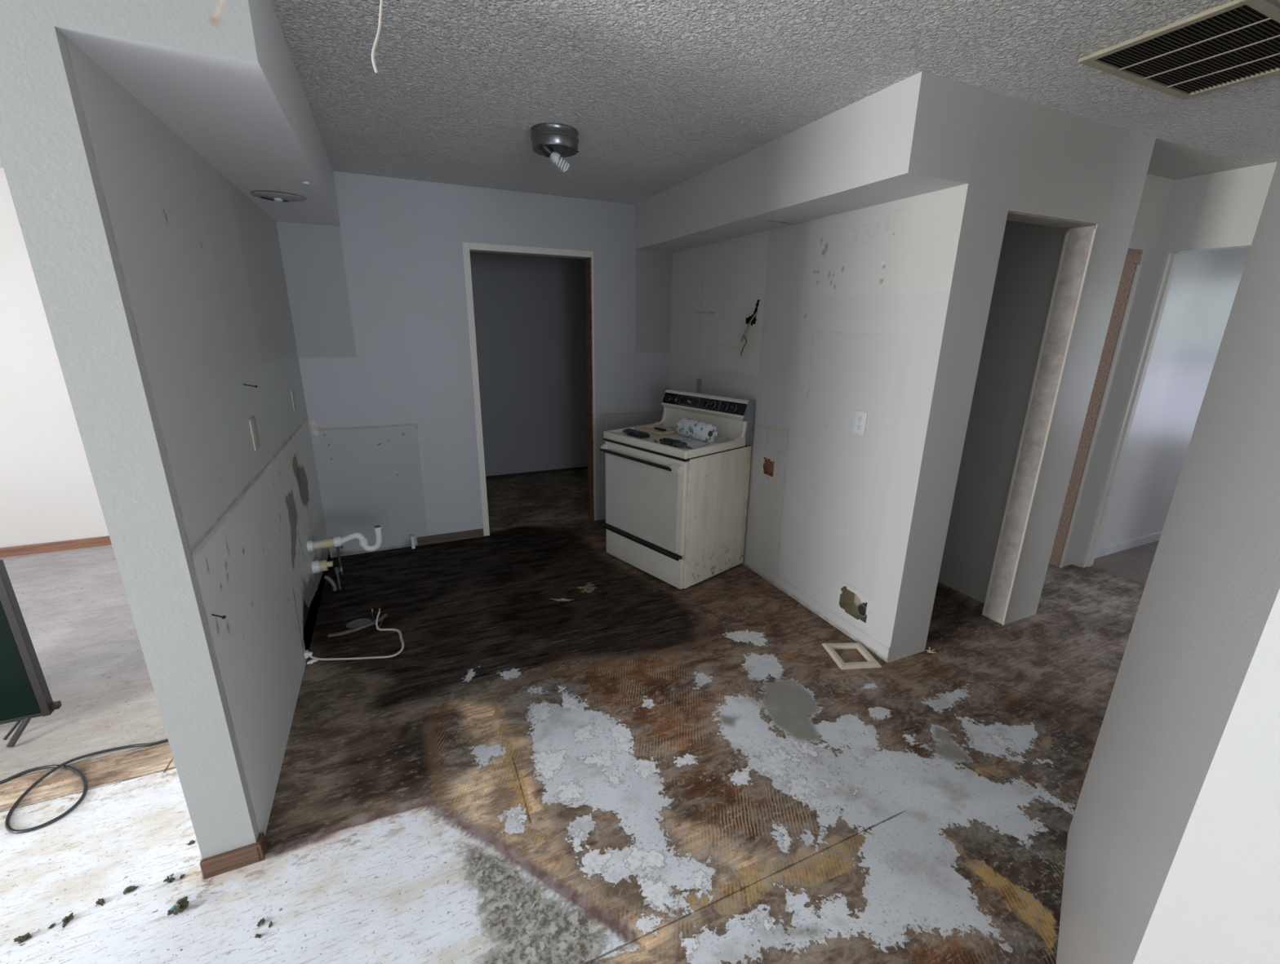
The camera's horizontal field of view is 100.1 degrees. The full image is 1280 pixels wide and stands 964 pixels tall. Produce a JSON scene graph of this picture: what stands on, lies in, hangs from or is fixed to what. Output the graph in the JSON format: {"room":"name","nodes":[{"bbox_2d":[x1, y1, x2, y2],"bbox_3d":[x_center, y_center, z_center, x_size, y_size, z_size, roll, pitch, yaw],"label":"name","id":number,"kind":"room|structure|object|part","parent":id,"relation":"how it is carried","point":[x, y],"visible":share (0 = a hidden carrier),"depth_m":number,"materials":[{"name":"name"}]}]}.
{"room":"damaged room","nodes":[
{"label":"damaged room","id":0,"kind":"room"},
{"bbox_2d":[0,168,109,547],"bbox_3d":[-4.675,-0.639,3.264,4.454,2.440,0.120,-7,18,-23],"label":"wall","id":1,"kind":"structure","parent":0,"point":[48,493],"depth_m":3.58,"materials":[{"name":"white paint"}]},
{"bbox_2d":[0,535,111,557],"bbox_3d":[-4.608,0.510,3.566,4.334,0.066,0.016,-7,18,-23],"label":"baseboard","id":2,"kind":"structure","parent":1,"relation":"attached to","point":[103,540],"depth_m":3.77,"materials":[{"name":"brown wood"}]},
{"bbox_2d":[0,0,330,859],"bbox_3d":[-2.041,-0.531,3.026,0.133,2.440,4.000,-7,18,-23],"label":"wall","id":3,"kind":"structure","parent":0,"point":[162,286],"depth_m":1.46,"materials":[{"name":"paint"}]},
{"bbox_2d":[48,0,340,226],"bbox_3d":[-1.483,-1.368,2.113,0.333,0.300,2.390,-7,18,-23],"label":"soffit","id":4,"kind":"structure","parent":3,"relation":"attached to","point":[222,75],"depth_m":1.34,"materials":[{"name":"paint"}]},
{"bbox_2d":[211,613,226,619],"bbox_3d":[-1.172,0.371,1.488,0.052,0.010,0.010,7,18,20],"label":"nail","id":5,"kind":"object","parent":3,"relation":"attached to","point":[224,617],"visible":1,"depth_m":1.48,"materials":[{"name":"grey metal"}]},
{"bbox_2d":[199,831,266,879],"bbox_3d":[-1.234,1.135,1.630,0.151,0.062,0.051,-7,18,-23],"label":"baseboard","id":6,"kind":"structure","parent":3,"relation":"attached to","point":[228,861],"depth_m":1.61,"materials":[{"name":"brown wood"}]},
{"bbox_2d":[248,416,260,450],"bbox_3d":[-1.535,-0.194,2.135,0.007,0.125,0.085,-7,18,-23],"label":"blank wall plate","id":7,"kind":"object","parent":3,"relation":"attached to","point":[252,424],"visible":1,"depth_m":2.12,"materials":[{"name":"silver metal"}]},
{"bbox_2d":[250,191,306,202],"bbox_3d":[-1.666,-1.311,2.474,0.216,0.028,0.216,-7,18,-23],"label":"soffit light plate","id":8,"kind":"object","parent":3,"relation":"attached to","point":[277,197],"visible":1,"depth_m":2.44,"materials":[{"name":"grey metal"}]},
{"bbox_3d":[-1.671,-1.306,2.474,0.038,0.018,0.031,-7,18,-23],"label":"white knob","id":9,"kind":"part","parent":8,"relation":"part of","materials":[{"name":"white plastic"}]},
{"bbox_2d":[290,389,296,412],"bbox_3d":[-1.953,-0.460,3.021,0.007,0.120,0.075,-7,18,-23],"label":"blank wall plate","id":10,"kind":"object","parent":3,"relation":"attached to","point":[292,395],"visible":1,"depth_m":3.00,"materials":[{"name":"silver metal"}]},
{"bbox_2d":[301,181,309,184],"bbox_3d":[-1.377,-1.232,2.202,0.030,0.012,0.017,1,17,-1],"label":"anchor","id":11,"kind":"object","parent":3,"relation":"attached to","point":[304,182],"visible":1,"depth_m":2.20,"materials":[{"name":"white plastic"}]},
{"bbox_2d":[311,560,333,573],"bbox_3d":[-1.813,0.479,3.062,0.100,0.072,0.072,-7,18,-23],"label":"pipe stub","id":12,"kind":"object","parent":3,"relation":"attached to","point":[317,566],"visible":1,"depth_m":3.04,"materials":[{"name":"white plastic"}]},
{"bbox_2d":[306,524,382,551],"bbox_3d":[-1.672,0.345,3.054,0.379,0.148,0.062,-7,18,-23],"label":"trap","id":13,"kind":"object","parent":3,"relation":"attached to","point":[337,541],"visible":1,"depth_m":3.04,"materials":[{"name":"white plastic"}]},
{"bbox_3d":[-1.640,0.324,3.062,0.132,0.070,0.037,-7,18,-23],"label":"trap arm","id":14,"kind":"part","parent":13,"relation":"part of","materials":[{"name":"white plastic"}]},
{"bbox_2d":[275,171,672,557],"bbox_3d":[-0.854,-0.808,4.019,2.879,2.440,0.120,-7,18,-23],"label":"wall","id":15,"kind":"structure","parent":0,"point":[378,304],"depth_m":3.65,"materials":[{"name":"paint"}]},
{"bbox_2d":[417,528,484,546],"bbox_3d":[-1.425,0.415,4.043,0.475,0.065,0.014,-7,18,-23],"label":"baseboard","id":16,"kind":"structure","parent":15,"relation":"attached to","point":[424,540],"depth_m":4.03,"materials":[{"name":"brown wood"}]},
{"bbox_2d":[462,241,595,536],"bbox_3d":[-0.802,-0.651,4.091,0.920,2.100,0.128,-7,18,-23],"label":"door frame","id":17,"kind":"structure","parent":15,"relation":"in","point":[588,255],"depth_m":3.96,"materials":[{"name":"beige paint"}]},
{"bbox_2d":[469,251,588,475],"bbox_3d":[-1.155,-1.043,4.797,2.999,2.440,1.610,-7,18,-23],"label":"wall","id":18,"kind":"structure","parent":0,"point":[530,311],"depth_m":5.54,"materials":[{"name":"paint"}]},
{"bbox_2d":[485,466,587,479],"bbox_3d":[-1.504,-0.059,5.704,2.879,0.028,0.019,-7,18,-23],"label":"trim","id":19,"kind":"structure","parent":18,"relation":"attached to","point":[585,467],"depth_m":5.86,"materials":[{"name":"wood"}]},
{"bbox_2d":[0,469,1159,963],"bbox_3d":[0.436,1.137,1.812,12.200,0.001,9.400,-7,18,-23],"label":"floor","id":20,"kind":"structure","parent":0,"point":[638,767],"depth_m":1.98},
{"bbox_2d":[13,932,32,943],"bbox_3d":[-1.645,1.214,1.427,0.040,0.013,0.023,-7,18,-23],"label":"clump","id":21,"kind":"object","parent":20,"relation":"on","point":[20,939],"visible":1,"depth_m":1.42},
{"bbox_2d":[0,560,62,747],"bbox_3d":[-2.840,0.706,1.818,1.154,0.730,0.119,-7,18,-23],"label":"television","id":22,"kind":"object","parent":20,"relation":"on","point":[24,693],"visible":1,"depth_m":2.06,"materials":[{"name":"black plastic"}]},
{"bbox_2d":[47,922,55,928],"bbox_3d":[-1.602,1.209,1.459,0.014,0.006,0.014,-7,18,-23],"label":"clump","id":23,"kind":"object","parent":20,"relation":"on","point":[52,925],"visible":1,"depth_m":1.46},
{"bbox_2d":[62,912,73,928],"bbox_3d":[-1.577,1.202,1.471,0.022,0.014,0.034,1,17,1],"label":"clump","id":24,"kind":"object","parent":20,"relation":"on","point":[66,920],"visible":1,"depth_m":1.47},
{"bbox_2d":[0,738,168,833],"bbox_3d":[-2.142,1.085,1.822,0.822,0.022,0.339,-7,18,-23],"label":"cable","id":25,"kind":"object","parent":20,"relation":"on","point":[8,828],"visible":0.95,"depth_m":1.91,"materials":[{"name":"rubber"}]},
{"bbox_2d":[95,897,105,906],"bbox_3d":[-1.531,1.189,1.520,0.034,0.011,0.017,8,18,23],"label":"clump","id":26,"kind":"object","parent":20,"relation":"on","point":[100,901],"visible":1,"depth_m":1.52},
{"bbox_2d":[123,885,138,894],"bbox_3d":[-1.477,1.180,1.553,0.033,0.011,0.021,-7,18,-23],"label":"clump","id":27,"kind":"object","parent":20,"relation":"on","point":[131,888],"visible":1,"depth_m":1.55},
{"bbox_2d":[163,873,175,883],"bbox_3d":[-1.387,1.171,1.580,0.026,0.016,0.032,-7,18,-23],"label":"clump","id":28,"kind":"object","parent":20,"relation":"on","point":[169,879],"visible":1,"depth_m":1.58,"materials":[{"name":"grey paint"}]},
{"bbox_2d":[167,896,189,915],"bbox_3d":[-1.295,1.190,1.501,0.044,0.027,0.041,-7,18,-23],"label":"clump","id":29,"kind":"object","parent":20,"relation":"on","point":[181,904],"visible":1,"depth_m":1.50,"materials":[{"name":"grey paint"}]},
{"bbox_2d":[186,840,195,844],"bbox_3d":[-1.421,1.140,1.694,0.024,0.010,0.014,-7,18,-23],"label":"clump","id":30,"kind":"object","parent":20,"relation":"on","point":[192,842],"visible":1,"depth_m":1.69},
{"bbox_2d":[254,933,262,937],"bbox_3d":[-1.029,1.222,1.442,0.019,0.007,0.010,2,17,5],"label":"clump","id":31,"kind":"object","parent":20,"relation":"on","point":[257,935],"visible":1,"depth_m":1.44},
{"bbox_2d":[257,917,265,927],"bbox_3d":[-1.042,1.211,1.473,0.017,0.010,0.021,7,18,21],"label":"clump","id":32,"kind":"object","parent":20,"relation":"on","point":[261,922],"visible":1,"depth_m":1.47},
{"bbox_2d":[324,575,337,591],"bbox_3d":[-1.897,0.622,3.293,0.098,0.087,0.034,10,19,29],"label":"hose","id":33,"kind":"object","parent":20,"relation":"on","point":[331,580],"visible":1,"depth_m":3.29,"materials":[{"name":"grey plastic"}]},
{"bbox_2d":[333,566,343,590],"bbox_3d":[-1.837,0.588,3.283,0.051,0.154,0.029,0,17,-3],"label":"shutoff valve","id":34,"kind":"object","parent":20,"relation":"on","point":[337,570],"visible":1,"depth_m":3.27,"materials":[{"name":"grey metal"}]},
{"bbox_2d":[335,545,342,568],"bbox_3d":[-1.978,0.484,3.540,0.051,0.204,0.029,0,17,-3],"label":"shutoff valve","id":35,"kind":"object","parent":20,"relation":"on","point":[336,548],"visible":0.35,"depth_m":3.54,"materials":[{"name":"grey metal"}]},
{"bbox_2d":[303,608,404,664],"bbox_3d":[-1.451,0.792,2.743,0.438,0.075,0.413,-7,18,-23],"label":"cable","id":36,"kind":"object","parent":20,"relation":"on","point":[307,654],"visible":1,"depth_m":2.62,"materials":[{"name":"white plastic"}]},
{"bbox_2d":[327,613,387,637],"bbox_3d":[-1.525,0.774,2.907,0.288,0.023,0.146,-7,18,-23],"label":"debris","id":37,"kind":"object","parent":20,"relation":"on","point":[355,625],"visible":0.93,"depth_m":2.90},
{"bbox_2d":[409,535,415,548],"bbox_3d":[-1.655,0.438,3.902,0.033,0.095,0.034,-7,18,-23],"label":"stub","id":38,"kind":"object","parent":20,"relation":"on","point":[411,537],"visible":1,"depth_m":3.89,"materials":[{"name":"white plastic"}]},
{"bbox_2d":[550,598,572,601],"bbox_3d":[-0.470,0.703,3.208,0.152,0.014,0.034,5,17,14],"label":"chip","id":39,"kind":"object","parent":20,"relation":"on","point":[562,599],"visible":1,"depth_m":3.20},
{"bbox_2d":[577,582,596,592],"bbox_3d":[-0.334,0.662,3.344,0.134,0.018,0.112,-14,22,-41],"label":"scrap","id":40,"kind":"object","parent":20,"relation":"on","point":[588,588],"visible":1,"depth_m":3.34,"materials":[{"name":"brown paper"}]},
{"bbox_2d":[600,388,755,589],"bbox_3d":[0.224,0.006,3.605,0.667,1.145,0.762,-14,22,-40],"label":"stove","id":41,"kind":"object","parent":20,"relation":"on","point":[677,516],"visible":0.91,"depth_m":3.41,"materials":[{"name":"metal"}]},
{"bbox_3d":[-0.039,-0.145,3.363,0.020,0.020,0.677,-14,22,-40],"label":"handle","id":42,"kind":"part","parent":41,"relation":"part of","materials":[{"name":"black plastic"}]},
{"bbox_2d":[622,428,650,438],"bbox_3d":[-0.013,-0.319,3.523,0.120,0.037,0.222,-11,20,-36],"label":"glove","id":43,"kind":"object","parent":41,"relation":"on","point":[631,432],"visible":1,"depth_m":3.50,"materials":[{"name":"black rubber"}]},
{"bbox_3d":[-0.011,0.388,3.516,0.004,0.004,0.732,-14,22,-40],"label":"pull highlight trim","id":44,"kind":"part","parent":41,"relation":"part of","materials":[{"name":"metal"}]},
{"bbox_3d":[-0.004,0.106,3.440,0.005,0.515,0.679,-14,22,-40],"label":"door panel","id":45,"kind":"part","parent":41,"relation":"part of","materials":[{"name":"white metal"}]},
{"bbox_3d":[0.001,0.387,3.534,0.040,0.038,0.722,-14,22,-40],"label":"drawer pull","id":46,"kind":"part","parent":41,"relation":"part of","materials":[{"name":"black plastic"}]},
{"bbox_3d":[0.017,0.491,3.558,0.032,0.195,0.741,-14,22,-40],"label":"drawer","id":47,"kind":"part","parent":41,"relation":"part of","materials":[{"name":"white metal"}]},
{"bbox_3d":[0.020,0.084,3.437,0.036,0.595,0.743,-14,22,-40],"label":"oven door","id":48,"kind":"part","parent":41,"relation":"part of","materials":[{"name":"white metal"}]},
{"bbox_2d":[635,424,677,435],"bbox_3d":[0.108,-0.364,3.684,0.160,0.031,0.260,-14,22,-40],"label":"switch plate frame","id":49,"kind":"object","parent":41,"relation":"on","point":[666,430],"visible":0.99,"depth_m":3.65,"materials":[{"name":"beige plastic"}]},
{"bbox_3d":[0.196,-0.601,3.842,0.037,0.046,0.048,-14,22,-40],"label":"knob","id":50,"kind":"part","parent":41,"relation":"part of","materials":[{"name":"black plastic"}]},
{"bbox_2d":[658,437,687,447],"bbox_3d":[0.190,-0.242,3.251,0.122,0.037,0.211,-9,19,-31],"label":"glove","id":51,"kind":"object","parent":41,"relation":"on","point":[674,442],"visible":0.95,"depth_m":3.22,"materials":[{"name":"grey fabric"}]},
{"bbox_3d":[0.234,-0.588,3.800,0.037,0.046,0.048,-14,22,-40],"label":"knob","id":52,"kind":"part","parent":41,"relation":"part of","materials":[{"name":"black plastic"}]},
{"bbox_2d":[602,423,751,460],"bbox_3d":[0.232,-0.288,3.522,0.818,0.054,0.914,-7,18,-23],"label":"cooktop","id":53,"kind":"object","parent":41,"relation":"in","point":[725,442],"depth_m":3.35,"materials":[{"name":"white metal"}]},
{"bbox_2d":[680,437,710,448],"bbox_3d":[0.323,-0.243,3.324,0.197,0.015,0.280,10,19,29],"label":"paper sheet","id":54,"kind":"object","parent":41,"relation":"on","point":[691,442],"visible":0.8,"depth_m":3.32,"materials":[{"name":"white paper"}]},
{"bbox_2d":[675,417,717,442],"bbox_3d":[0.364,-0.336,3.460,0.120,0.120,0.287,-9,19,-31],"label":"paper towel roll","id":55,"kind":"object","parent":41,"relation":"on","point":[689,428],"visible":1,"depth_m":3.38,"materials":[{"name":"white paper"}]},
{"bbox_3d":[0.419,-0.532,3.624,0.034,0.072,0.729,-14,22,-40],"label":"control panel","id":56,"kind":"part","parent":41,"relation":"part of","materials":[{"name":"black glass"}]},
{"bbox_3d":[0.433,-0.523,3.590,0.037,0.046,0.048,-14,22,-40],"label":"knob","id":57,"kind":"part","parent":41,"relation":"part of","materials":[{"name":"black plastic"}]},
{"bbox_3d":[0.477,-0.509,3.544,0.037,0.046,0.048,-14,22,-40],"label":"knob","id":58,"kind":"part","parent":41,"relation":"part of","materials":[{"name":"black plastic"}]},
{"bbox_3d":[0.547,-0.486,3.470,0.037,0.046,0.048,-14,22,-40],"label":"knob","id":59,"kind":"part","parent":41,"relation":"part of","materials":[{"name":"black plastic"}]},
{"bbox_3d":[0.594,-0.470,3.420,0.037,0.046,0.048,-14,22,-40],"label":"knob","id":60,"kind":"part","parent":41,"relation":"part of","materials":[{"name":"black plastic"}]},
{"bbox_2d":[822,642,881,669],"bbox_3d":[1.067,0.872,2.709,0.206,0.016,0.213,-1,17,-7],"label":"frame","id":61,"kind":"object","parent":20,"relation":"in","point":[871,662],"visible":1,"depth_m":2.69,"materials":[{"name":"beige plastic"}]},
{"bbox_2d":[925,647,936,653],"bbox_3d":[1.489,0.860,2.734,0.044,0.018,0.041,-7,18,-23],"label":"pile","id":62,"kind":"object","parent":20,"relation":"on","point":[929,650],"visible":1,"depth_m":2.73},
{"bbox_2d":[0,0,1279,204],"bbox_3d":[-0.630,-0.990,0.176,9.400,0.100,8.550,-7,18,-23],"label":"ceiling","id":63,"kind":"structure","parent":0,"point":[659,95],"depth_m":1.91,"materials":[{"name":"white paint"}]},
{"bbox_2d":[371,0,382,73],"bbox_3d":[-0.553,-1.054,1.139,0.064,0.323,0.007,-7,18,-23],"label":"cord","id":64,"kind":"object","parent":63,"relation":"hanging from","point":[379,29],"visible":1,"depth_m":1.16,"materials":[{"name":"white plastic"}]},
{"bbox_2d":[530,122,578,157],"bbox_3d":[-0.393,-1.555,2.479,0.220,0.119,0.220,-7,18,-23],"label":"ceiling light","id":65,"kind":"object","parent":63,"relation":"attached to","point":[547,138],"visible":0.96,"depth_m":2.40,"materials":[{"name":"metal"}]},
{"bbox_2d":[538,146,554,157],"bbox_3d":[-0.426,-1.515,2.439,0.067,0.064,0.042,-3,17,-13],"label":"socket","id":66,"kind":"object","parent":65,"relation":"attached to","point":[547,150],"depth_m":2.43,"materials":[{"name":"plastic"}]},
{"bbox_2d":[550,151,568,172],"bbox_3d":[-0.369,-1.472,2.466,0.089,0.080,0.048,-3,17,-13],"label":"bulb","id":67,"kind":"object","parent":65,"relation":"attached to","point":[555,157],"visible":1,"depth_m":2.45,"materials":[{"name":"white glass"}]},
{"bbox_2d":[1077,0,1279,99],"bbox_3d":[1.807,-1.345,1.689,0.670,0.012,0.410,-7,18,-23],"label":"ceiling vent","id":68,"kind":"object","parent":63,"relation":"in","point":[1233,42],"visible":1,"depth_m":1.68,"materials":[{"name":"metal"}]},
{"bbox_2d":[668,88,1028,662],"bbox_3d":[0.864,-0.607,3.425,0.263,2.440,2.436,-7,18,-23],"label":"wall","id":69,"kind":"structure","parent":0,"point":[882,311],"depth_m":2.67,"materials":[{"name":"paint"}]},
{"bbox_2d":[696,378,701,393],"bbox_3d":[0.442,-0.717,4.021,0.007,0.115,0.060,-7,18,-23],"label":"blank wall plate","id":70,"kind":"object","parent":69,"relation":"attached to","point":[699,380],"visible":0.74,"depth_m":4.01,"materials":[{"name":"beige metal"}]},
{"bbox_2d":[740,311,757,355],"bbox_3d":[0.686,-0.942,3.388,0.038,0.289,0.143,-12,21,-36],"label":"cable","id":71,"kind":"object","parent":69,"relation":"attached to","point":[755,314],"visible":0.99,"depth_m":3.39,"materials":[{"name":"plastic"}]},
{"bbox_2d":[634,71,984,253],"bbox_3d":[0.611,-1.597,3.005,0.325,0.310,2.436,-7,18,-23],"label":"soffit","id":72,"kind":"structure","parent":69,"relation":"attached to","point":[915,135],"depth_m":2.26,"materials":[{"name":"paint"}]},
{"bbox_2d":[852,409,867,435],"bbox_3d":[1.087,-0.293,2.652,0.009,0.115,0.075,-7,18,-23],"label":"wall outlet","id":73,"kind":"object","parent":69,"relation":"attached to","point":[860,417],"visible":1,"depth_m":2.65,"materials":[{"name":"white plastic"}]},
{"bbox_2d":[856,423,861,430],"bbox_3d":[1.085,-0.273,2.657,0.003,0.033,0.030,-7,18,-23],"label":"receptacle","id":74,"kind":"object","parent":73,"relation":"attached to","point":[858,425],"depth_m":2.65,"materials":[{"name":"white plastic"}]},
{"bbox_2d":[857,415,862,422],"bbox_3d":[1.086,-0.313,2.645,0.003,0.033,0.030,-7,18,-23],"label":"receptacle","id":75,"kind":"object","parent":73,"relation":"attached to","point":[859,417],"depth_m":2.64,"materials":[{"name":"white plastic"}]},
{"bbox_2d":[857,602,866,617],"bbox_3d":[1.215,0.672,2.841,0.100,0.070,0.070,-7,18,-23],"label":"fitting","id":76,"kind":"object","parent":69,"relation":"attached to","point":[861,608],"visible":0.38,"depth_m":2.84,"materials":[{"name":"grey metal"}]},
{"bbox_2d":[937,102,1155,624],"bbox_3d":[1.693,-0.486,3.056,0.930,2.440,1.046,-7,18,-23],"label":"wall","id":77,"kind":"structure","parent":0,"point":[1069,166],"depth_m":2.81,"materials":[{"name":"paint"}]},
{"bbox_2d":[982,210,1097,625],"bbox_3d":[1.750,-0.166,2.649,0.641,2.060,0.126,-7,18,-23],"label":"door frame","id":78,"kind":"structure","parent":77,"relation":"in","point":[1080,237],"depth_m":2.71,"materials":[{"name":"paint"}]},
{"bbox_2d":[1062,173,1173,567],"bbox_3d":[2.617,-0.549,3.316,0.974,2.440,0.120,-7,18,-23],"label":"wall","id":79,"kind":"structure","parent":0,"point":[1157,190],"depth_m":3.27,"materials":[{"name":"paint"}]},
{"bbox_2d":[1048,252,1141,568],"bbox_3d":[2.934,-0.396,3.508,0.015,2.045,0.127,-7,18,-23],"label":"door frame","id":80,"kind":"structure","parent":79,"relation":"in","point":[1131,270],"depth_m":3.45,"materials":[{"name":"beige paint"}]},
{"bbox_2d":[1056,154,1279,963],"bbox_3d":[1.702,0.258,0.547,1.600,2.440,1.051,14,21,38],"label":"wall","id":81,"kind":"structure","parent":0,"point":[1173,848],"depth_m":0.87,"materials":[{"name":"grey paint"}]},
{"bbox_2d":[1097,247,1250,548],"bbox_3d":[5.251,-0.226,2.352,2.750,2.440,4.140,-7,18,-23],"label":"wall","id":82,"kind":"structure","parent":0,"point":[1203,288],"depth_m":3.76,"materials":[{"name":"paint"}]},
{"bbox_2d":[1094,531,1161,558],"bbox_3d":[4.378,0.401,4.364,2.610,0.070,0.013,-7,18,-23],"label":"baseboard","id":83,"kind":"structure","parent":82,"relation":"attached to","point":[1122,546],"depth_m":4.06,"materials":[{"name":"white wood"}]},
{"bbox_2d":[1072,161,1277,567],"bbox_3d":[3.793,-0.172,2.099,0.120,2.440,7.630,-7,18,-23],"label":"wall","id":84,"kind":"structure","parent":0,"point":[1222,210],"depth_m":3.06,"materials":[{"name":"paint"}]},
{"bbox_2d":[1082,253,1178,568],"bbox_3d":[3.173,-0.383,3.484,0.113,2.040,0.016,-7,18,-23],"label":"door frame","id":85,"kind":"structure","parent":84,"relation":"in","point":[1171,260],"depth_m":3.44,"materials":[{"name":"beige paint"}]}
]}

